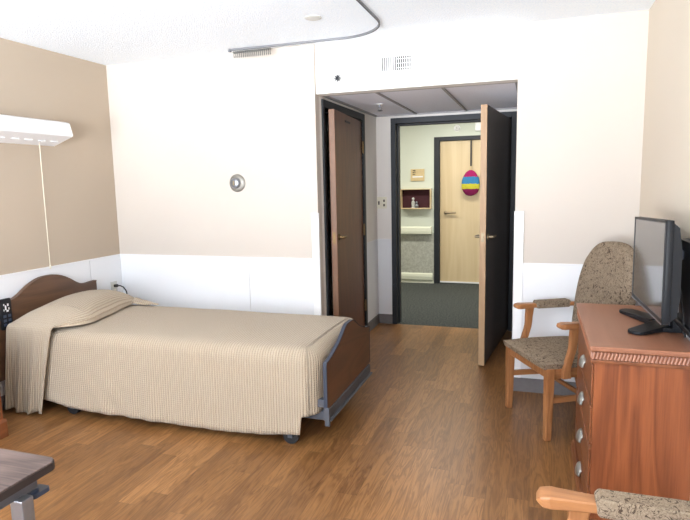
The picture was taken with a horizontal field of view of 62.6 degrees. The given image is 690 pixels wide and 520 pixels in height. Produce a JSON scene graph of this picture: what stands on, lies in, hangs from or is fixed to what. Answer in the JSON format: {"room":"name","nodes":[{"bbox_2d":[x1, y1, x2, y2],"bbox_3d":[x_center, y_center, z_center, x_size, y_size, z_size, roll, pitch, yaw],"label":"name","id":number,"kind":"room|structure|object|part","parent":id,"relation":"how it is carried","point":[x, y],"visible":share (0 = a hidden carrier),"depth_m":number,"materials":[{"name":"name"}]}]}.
{"room":"nursing home room","nodes":[
{"label":"nursing home room","id":0,"kind":"room"},
{"bbox_2d":[0,38,119,274],"bbox_3d":[-2.559,-0.153,3.298,0.120,2.494,6.814,1,8,18],"label":"wall","id":1,"kind":"structure","parent":0,"point":[37,83],"depth_m":4.25,"materials":[{"name":"beige paint"}]},
{"bbox_2d":[1,395,4,410],"bbox_3d":[-2.726,1.141,2.689,0.008,0.100,5.018,1,8,18],"label":"baseboard","id":2,"kind":"structure","parent":1,"relation":"attached to","point":[3,396],"depth_m":3.87,"materials":[{"name":"grey plastic"}]},
{"bbox_2d":[0,114,72,268],"bbox_3d":[-2.262,-0.411,3.687,0.184,1.082,1.202,1,8,18],"label":"light","id":3,"kind":"object","parent":1,"relation":"attached to","point":[13,129],"visible":1,"depth_m":3.90,"materials":[{"name":"white plastic"}]},
{"bbox_3d":[-2.180,-0.400,4.125,0.013,0.885,0.005,6,10,41],"label":"pull cord","id":4,"kind":"part","parent":3,"relation":"part of","materials":[{"name":"beige plastic"}]},
{"bbox_2d":[0,254,122,395],"bbox_3d":[-2.733,0.687,2.627,0.012,0.817,5.018,1,8,18],"label":"wall panel","id":5,"kind":"object","parent":1,"relation":"attached to","point":[106,270],"visible":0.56,"depth_m":4.47,"materials":[{"name":"white plastic"}]},
{"bbox_2d":[111,281,117,290],"bbox_3d":[-1.973,0.241,4.859,0.009,0.116,0.072,1,8,18],"label":"wall outlet","id":6,"kind":"object","parent":5,"relation":"attached to","point":[113,282],"visible":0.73,"depth_m":4.85,"materials":[{"name":"beige plastic"}]},
{"bbox_2d":[0,282,575,519],"bbox_3d":[0.224,0.996,3.901,8.000,0.060,9.400,1,8,18],"label":"floor","id":7,"kind":"structure","parent":0,"point":[431,433],"depth_m":3.17,"materials":[{"name":"brown wood"}]},
{"bbox_2d":[0,394,8,439],"bbox_3d":[-2.302,0.797,3.264,0.415,0.610,0.458,1,8,18],"label":"nightstand","id":8,"kind":"object","parent":7,"relation":"on","point":[3,422],"visible":1,"depth_m":3.42,"materials":[{"name":"brown wood"}]},
{"bbox_2d":[0,448,54,519],"bbox_3d":[-1.159,0.919,1.619,0.762,0.763,0.660,1,8,18],"label":"table","id":9,"kind":"object","parent":7,"relation":"on","point":[20,472],"visible":1,"depth_m":1.47,"materials":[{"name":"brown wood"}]},
{"bbox_3d":[-0.833,0.622,1.524,0.040,0.020,0.068,1,8,18],"label":"release lever","id":10,"kind":"part","parent":9,"relation":"part of","materials":[{"name":"blue plastic"}]},
{"bbox_2d":[0,274,372,443],"bbox_3d":[-1.071,0.565,3.842,2.337,0.864,0.965,1,8,18],"label":"bed","id":11,"kind":"object","parent":7,"relation":"on","point":[346,368],"visible":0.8,"depth_m":3.69,"materials":[{"name":"wood"}]},
{"bbox_2d":[0,298,12,330],"bbox_3d":[-2.284,0.361,3.798,0.066,0.210,0.084,1,8,18],"label":"remote","id":12,"kind":"object","parent":11,"relation":"hanging from","point":[6,318],"visible":0.92,"depth_m":3.78,"materials":[{"name":"black plastic"}]},
{"bbox_3d":[-2.167,0.432,4.185,0.030,0.640,0.950,1,8,18],"label":"headboard","id":13,"kind":"part","parent":11,"relation":"part of","materials":[{"name":"brown wood"}]},
{"bbox_2d":[5,297,351,434],"bbox_3d":[-1.079,0.638,3.871,2.235,0.700,0.982,1,8,18],"label":"bedspread","id":14,"kind":"object","parent":11,"relation":"on","point":[212,369],"visible":0.88,"depth_m":3.52,"materials":[{"name":"beige fabric"}]},
{"bbox_2d":[46,289,133,327],"bbox_3d":[-1.853,0.310,4.128,0.515,0.150,0.905,1,8,18],"label":"pillow","id":15,"kind":"object","parent":14,"relation":"on","point":[97,304],"visible":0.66,"depth_m":4.00,"materials":[{"name":"beige fabric"}]},
{"bbox_3d":[-1.047,0.740,3.915,2.230,0.065,0.790,1,8,18],"label":"frame","id":16,"kind":"part","parent":11,"relation":"part of","materials":[{"name":"grey metal"}]},
{"bbox_3d":[-0.097,0.873,3.158,0.028,0.105,0.019,1,8,18],"label":"rail","id":17,"kind":"part","parent":11,"relation":"part of","materials":[{"name":"grey metal"}]},
{"bbox_3d":[0.035,0.811,3.560,0.050,0.065,0.840,1,8,18],"label":"foot rail","id":18,"kind":"part","parent":11,"relation":"part of","materials":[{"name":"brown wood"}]},
{"bbox_3d":[0.025,0.580,3.530,0.019,0.401,0.850,1,8,18],"label":"footboard","id":19,"kind":"part","parent":11,"relation":"part of","materials":[{"name":"brown wood"}]},
{"bbox_2d":[503,241,635,440],"bbox_3d":[1.368,0.448,3.467,0.619,1.102,0.598,-2,8,-9],"label":"armchair","id":20,"kind":"object","parent":7,"relation":"on","point":[606,274],"visible":0.77,"depth_m":3.40,"materials":[{"name":"beige fabric"}]},
{"bbox_3d":[1.078,0.758,3.713,0.048,0.425,0.048,-2,8,-9],"label":"leg","id":21,"kind":"part","parent":20,"relation":"part of","materials":[{"name":"brown wood"}]},
{"bbox_3d":[1.116,0.612,3.448,0.026,0.060,0.470,-2,8,-9],"label":"rail","id":22,"kind":"part","parent":20,"relation":"part of","materials":[{"name":"brown wood"}]},
{"bbox_3d":[1.313,0.545,3.471,0.504,0.061,0.528,-2,8,-9],"label":"seat","id":23,"kind":"part","parent":20,"relation":"part of","materials":[{"name":"beige fabric"}]},
{"bbox_3d":[1.320,0.290,3.705,0.450,0.034,0.062,-2,8,-7],"label":"armrest","id":24,"kind":"part","parent":20,"relation":"part of","materials":[{"name":"brown wood"}]},
{"bbox_3d":[1.157,0.822,3.230,0.048,0.425,0.048,-2,8,-9],"label":"leg","id":25,"kind":"part","parent":20,"relation":"part of","materials":[{"name":"brown wood"}]},
{"bbox_3d":[1.376,0.633,3.254,0.421,0.060,0.026,-3,8,-12],"label":"rail","id":26,"kind":"part","parent":20,"relation":"part of","materials":[{"name":"brown wood"}]},
{"bbox_3d":[1.403,0.358,3.194,0.450,0.034,0.062,-3,8,-11],"label":"armrest","id":27,"kind":"part","parent":20,"relation":"part of","materials":[{"name":"brown wood"}]},
{"bbox_3d":[1.577,0.209,3.469,0.184,0.638,0.517,-2,8,-9],"label":"backrest","id":28,"kind":"part","parent":20,"relation":"part of","materials":[{"name":"beige fabric"}]},
{"bbox_2d":[536,486,689,519],"bbox_3d":[0.630,0.776,1.165,0.619,1.102,0.598,1,8,18],"label":"armchair","id":29,"kind":"object","parent":7,"relation":"on","point":[608,504],"visible":1,"depth_m":1.40,"materials":[{"name":"beige fabric"}]},
{"bbox_3d":[0.707,0.617,1.395,0.450,0.034,0.062,2,8,20],"label":"armrest","id":30,"kind":"part","parent":29,"relation":"part of","materials":[{"name":"brown wood"}]},
{"bbox_2d":[571,303,689,519],"bbox_3d":[1.318,0.697,2.697,0.406,0.810,0.860,1,8,18],"label":"dresser","id":31,"kind":"object","parent":7,"relation":"on","point":[632,419],"visible":0.97,"depth_m":2.32,"materials":[{"name":"brown wood"}]},
{"bbox_3d":[1.129,1.006,2.755,0.027,0.046,0.100,1,8,18],"label":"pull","id":32,"kind":"part","parent":31,"relation":"part of","materials":[{"name":"grey metal"}]},
{"bbox_3d":[1.126,0.837,2.732,0.027,0.046,0.100,1,8,18],"label":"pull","id":33,"kind":"part","parent":31,"relation":"part of","materials":[{"name":"grey metal"}]},
{"bbox_3d":[1.122,0.653,2.707,0.027,0.046,0.100,1,8,18],"label":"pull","id":34,"kind":"part","parent":31,"relation":"part of","materials":[{"name":"grey metal"}]},
{"bbox_3d":[1.118,0.473,2.683,0.027,0.046,0.100,1,8,18],"label":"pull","id":35,"kind":"part","parent":31,"relation":"part of","materials":[{"name":"grey metal"}]},
{"bbox_3d":[1.160,0.978,2.791,0.008,0.123,0.770,1,8,18],"label":"drawer","id":36,"kind":"part","parent":31,"relation":"part of","materials":[{"name":"brown wood"}]},
{"bbox_3d":[1.157,0.828,2.771,0.008,0.164,0.770,1,8,18],"label":"drawer","id":37,"kind":"part","parent":31,"relation":"part of","materials":[{"name":"brown wood"}]},
{"bbox_3d":[1.153,0.644,2.746,0.008,0.164,0.770,1,8,18],"label":"drawer","id":38,"kind":"part","parent":31,"relation":"part of","materials":[{"name":"brown wood"}]},
{"bbox_3d":[1.149,0.464,2.721,0.008,0.164,0.770,1,8,18],"label":"drawer","id":39,"kind":"part","parent":31,"relation":"part of","materials":[{"name":"brown wood"}]},
{"bbox_3d":[1.318,0.341,2.646,0.388,0.052,0.844,1,8,18],"label":"moulding","id":40,"kind":"part","parent":31,"relation":"part of","materials":[{"name":"brown wood"}]},
{"bbox_2d":[619,217,689,337],"bbox_3d":[1.381,0.051,2.549,0.220,0.505,0.748,1,8,18],"label":"monitor","id":41,"kind":"object","parent":31,"relation":"on","point":[661,257],"visible":1,"depth_m":2.35,"materials":[{"name":"black plastic"}]},
{"bbox_3d":[1.357,0.219,2.573,0.001,0.007,0.726,1,6,18],"label":"trim","id":42,"kind":"part","parent":41,"relation":"part of","materials":[{"name":"silver metal"}]},
{"bbox_3d":[1.399,0.288,2.397,0.079,0.075,0.410,1,8,18],"label":"plate","id":43,"kind":"part","parent":41,"relation":"part of","materials":[{"name":"black plastic"}]},
{"bbox_2d":[0,0,654,64],"bbox_3d":[-0.596,-1.384,2.514,4.242,0.087,6.914,1,8,18],"label":"ceiling","id":44,"kind":"structure","parent":0,"point":[104,32],"depth_m":3.53,"materials":[{"name":"white paint"}]},
{"bbox_2d":[228,0,379,57],"bbox_3d":[-0.227,-1.347,2.714,1.049,0.069,3.216,-2,8,-4],"label":"track","id":45,"kind":"object","parent":44,"relation":"attached to","point":[360,2],"visible":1,"depth_m":4.09,"materials":[{"name":"grey metal"}]},
{"bbox_2d":[319,95,377,315],"bbox_3d":[0.022,-0.433,5.157,0.120,2.441,1.614,1,8,18],"label":"wall","id":46,"kind":"structure","parent":0,"point":[370,121],"depth_m":5.58,"materials":[{"name":"paint"}]},
{"bbox_2d":[321,99,367,325],"bbox_3d":[-0.037,-0.247,4.989,0.144,2.120,1.117,1,8,18],"label":"door frame","id":47,"kind":"structure","parent":46,"relation":"attached to","point":[325,104],"depth_m":4.59,"materials":[{"name":"black paint"}]},
{"bbox_2d":[328,109,366,325],"bbox_3d":[0.065,-0.216,4.971,0.102,2.036,1.045,1,8,14],"label":"door","id":48,"kind":"structure","parent":46,"relation":"in","point":[346,145],"depth_m":4.79,"materials":[{"name":"brown wood"}]},
{"bbox_3d":[-0.085,-0.173,4.474,0.022,0.090,0.007,1,8,14],"label":"latch plate","id":49,"kind":"part","parent":48,"relation":"part of","materials":[{"name":"gold metal"}]},
{"bbox_3d":[-0.016,-0.183,4.541,0.056,0.054,0.083,1,8,14],"label":"handle","id":50,"kind":"part","parent":48,"relation":"part of","materials":[{"name":"gold metal"}]},
{"bbox_2d":[367,239,391,321],"bbox_3d":[0.351,0.205,5.765,0.149,0.800,0.434,1,8,18],"label":"wall panel","id":51,"kind":"object","parent":46,"relation":"attached to","point":[379,251],"visible":0.96,"depth_m":5.93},
{"bbox_2d":[368,314,391,330],"bbox_3d":[0.360,0.651,5.820,0.152,0.100,0.444,1,8,18],"label":"baseboard","id":52,"kind":"structure","parent":46,"relation":"attached to","point":[380,318],"depth_m":6.00,"materials":[{"name":"grey plastic"}]},
{"bbox_2d":[106,10,648,315],"bbox_3d":[-0.020,-0.344,4.315,4.042,2.494,0.147,1,8,18],"label":"wall","id":53,"kind":"structure","parent":0,"point":[181,128],"depth_m":4.18,"materials":[{"name":"beige paint"}]},
{"bbox_2d":[120,254,313,314],"bbox_3d":[-1.065,0.373,4.686,1.846,0.817,0.011,1,8,18],"label":"wall panel","id":54,"kind":"object","parent":53,"relation":"attached to","point":[275,285],"visible":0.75,"depth_m":4.64,"materials":[{"name":"white plastic"}]},
{"bbox_2d":[229,174,244,191],"bbox_3d":[-0.857,-0.603,4.453,0.140,0.140,0.056,1,8,18],"label":"nurse call","id":55,"kind":"object","parent":53,"relation":"attached to","point":[237,182],"visible":1,"depth_m":4.45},
{"bbox_2d":[311,213,321,314],"bbox_3d":[-0.213,0.220,4.383,0.058,1.165,0.023,1,8,18],"label":"guard","id":56,"kind":"object","parent":53,"relation":"attached to","point":[315,222],"visible":0.56,"depth_m":4.35,"materials":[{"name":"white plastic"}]},
{"bbox_2d":[334,74,343,83],"bbox_3d":[-0.048,-1.311,4.106,0.070,0.070,0.060,1,8,18],"label":"sprinkler","id":57,"kind":"object","parent":53,"relation":"attached to","point":[339,79],"visible":1,"depth_m":4.12,"materials":[{"name":"white metal"}]},
{"bbox_2d":[380,53,412,73],"bbox_3d":[0.360,-1.378,3.983,0.230,0.120,0.012,1,8,18],"label":"air vent","id":58,"kind":"object","parent":53,"relation":"in","point":[395,63],"visible":1,"depth_m":3.98,"materials":[{"name":"white plastic"}]},
{"bbox_2d":[512,211,523,377],"bbox_3d":[1.202,0.245,3.958,0.064,1.170,0.062,1,8,18],"label":"guard","id":59,"kind":"object","parent":53,"relation":"attached to","point":[518,215],"visible":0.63,"depth_m":3.91,"materials":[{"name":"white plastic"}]},
{"bbox_2d":[513,377,576,394],"bbox_3d":[0.747,1.223,1.544,0.761,0.100,5.045,1,8,18],"label":"baseboard","id":60,"kind":"structure","parent":53,"relation":"attached to","point":[520,384],"depth_m":3.97,"materials":[{"name":"grey plastic"}]},
{"bbox_2d":[521,263,582,381],"bbox_3d":[1.535,0.432,3.846,0.761,0.817,0.011,1,8,18],"label":"wall panel","id":61,"kind":"object","parent":53,"relation":"attached to","point":[540,280],"visible":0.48,"depth_m":3.87,"materials":[{"name":"white plastic"}]},
{"bbox_2d":[325,109,516,315],"bbox_3d":[0.884,-0.614,5.763,8.000,2.600,0.120,1,8,18],"label":"wall","id":62,"kind":"structure","parent":0,"point":[383,125],"depth_m":5.84,"materials":[{"name":"paint"}]},
{"bbox_2d":[377,197,386,208],"bbox_3d":[0.376,-0.592,5.867,0.115,0.120,0.014,1,8,18],"label":"light switch","id":63,"kind":"object","parent":62,"relation":"attached to","point":[381,201],"visible":1,"depth_m":5.87,"materials":[{"name":"beige plastic"}]},
{"bbox_2d":[390,111,516,330],"bbox_3d":[1.090,-0.370,5.726,1.241,2.119,0.146,1,8,18],"label":"door frame","id":64,"kind":"structure","parent":62,"relation":"attached to","point":[396,123],"depth_m":5.71,"materials":[{"name":"black paint"}]},
{"bbox_2d":[474,104,510,365],"bbox_3d":[1.310,-0.251,4.969,0.184,2.053,1.228,2,8,24],"label":"door","id":65,"kind":"structure","parent":62,"relation":"in","point":[495,150],"depth_m":4.71,"materials":[{"name":"brown wood"}]},
{"bbox_3d":[1.164,-0.187,4.498,0.056,0.054,0.137,2,8,24],"label":"handle","id":66,"kind":"part","parent":65,"relation":"part of","materials":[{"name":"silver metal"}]},
{"bbox_2d":[329,83,516,115],"bbox_3d":[0.747,-1.352,4.816,1.429,0.018,1.549,1,8,18],"label":"ceiling","id":67,"kind":"structure","parent":0,"point":[496,96],"depth_m":4.69,"materials":[{"name":"paint"}]},
{"bbox_2d":[322,82,517,116],"bbox_3d":[0.747,-1.338,4.817,1.429,0.014,1.549,1,8,18],"label":"grid","id":68,"kind":"object","parent":67,"relation":"attached to","point":[516,83],"visible":0.58,"depth_m":4.96,"materials":[{"name":"white metal"}]},
{"bbox_2d":[400,123,480,283],"bbox_3d":[1.669,-0.946,8.088,8.000,2.600,0.100,1,8,18],"label":"wall","id":69,"kind":"structure","parent":0,"point":[416,142],"depth_m":8.17,"materials":[{"name":"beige paint"}]},
{"bbox_2d":[401,189,431,208],"bbox_3d":[1.027,-0.882,8.207,0.444,0.290,0.100,1,8,18],"label":"box","id":70,"kind":"object","parent":69,"relation":"attached to","point":[423,197],"visible":0.92,"depth_m":8.23,"materials":[{"name":"brown wood"}]},
{"bbox_2d":[411,198,418,207],"bbox_3d":[1.010,-0.828,8.207,0.110,0.150,0.060,2,9,25],"label":"figurine","id":71,"kind":"object","parent":70,"relation":"in","point":[414,205],"visible":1,"depth_m":8.20,"materials":[{"name":"white ceramic"}]},
{"bbox_2d":[401,227,431,234],"bbox_3d":[-0.352,-0.465,8.735,3.380,0.117,0.082,1,8,18],"label":"handrail","id":72,"kind":"object","parent":69,"relation":"attached to","point":[404,230],"visible":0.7,"depth_m":8.23,"materials":[{"name":"beige plastic"}]},
{"bbox_2d":[401,272,432,280],"bbox_3d":[-0.372,0.211,8.866,3.490,0.112,0.030,1,8,18],"label":"trim","id":73,"kind":"structure","parent":69,"relation":"attached to","point":[404,275],"depth_m":8.38,"materials":[{"name":"beige plastic"}]},
{"bbox_2d":[401,233,433,280],"bbox_3d":[-0.412,-0.067,8.859,3.605,0.740,0.006,1,8,18],"label":"covering","id":74,"kind":"object","parent":69,"relation":"attached to","point":[417,250],"visible":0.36,"depth_m":8.35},
{"bbox_2d":[411,169,423,180],"bbox_3d":[1.047,-1.227,8.195,0.200,0.170,0.018,1,8,18],"label":"room sign","id":75,"kind":"object","parent":69,"relation":"attached to","point":[416,174],"visible":1,"depth_m":8.19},
{"bbox_2d":[401,280,433,282],"bbox_3d":[-0.407,0.283,8.901,3.605,0.035,0.006,1,8,18],"label":"baseboard","id":76,"kind":"structure","parent":69,"relation":"attached to","point":[412,281],"depth_m":8.40,"materials":[{"name":"beige plastic"}]},
{"bbox_2d":[454,125,459,131],"bbox_3d":[1.560,-1.839,7.918,0.090,0.090,0.048,1,8,18],"label":"dome light","id":77,"kind":"object","parent":69,"relation":"attached to","point":[456,127],"visible":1,"depth_m":7.92,"materials":[{"name":"white plastic"}]},
{"bbox_2d":[434,135,480,282],"bbox_3d":[1.903,-0.691,8.037,1.272,2.100,0.116,1,8,18],"label":"door frame","id":78,"kind":"structure","parent":69,"relation":"attached to","point":[437,140],"depth_m":8.14,"materials":[{"name":"black paint"}]},
{"bbox_2d":[440,140,480,283],"bbox_3d":[1.894,-0.664,8.012,1.104,2.029,0.109,1,8,18],"label":"door","id":79,"kind":"structure","parent":69,"relation":"in","point":[459,212],"depth_m":8.11,"materials":[{"name":"brown wood"}]},
{"bbox_2d":[462,140,479,195],"bbox_3d":[1.753,-1.277,7.911,0.250,0.765,0.121,1,8,18],"label":"egg","id":80,"kind":"object","parent":79,"relation":"hanging from","point":[470,181],"visible":1,"depth_m":7.89,"materials":[{"name":"multicoloured paper"}]},
{"bbox_2d":[475,122,480,130],"bbox_3d":[1.853,-1.846,7.817,0.120,0.130,0.050,1,8,18],"label":"wall box","id":81,"kind":"object","parent":69,"relation":"attached to","point":[477,124],"visible":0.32,"depth_m":7.80,"materials":[{"name":"white plastic"}]},
{"bbox_2d":[639,0,689,238],"bbox_3d":[1.143,0.046,1.253,0.120,2.494,5.265,1,8,18],"label":"wall","id":82,"kind":"structure","parent":0,"point":[665,171],"depth_m":2.90,"materials":[{"name":"beige paint"}]},
{"bbox_2d":[635,302,689,340],"bbox_3d":[1.091,0.779,1.358,0.012,0.817,5.033,1,8,18],"label":"wall panel","id":83,"kind":"object","parent":82,"relation":"attached to","point":[687,337],"depth_m":2.49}
]}

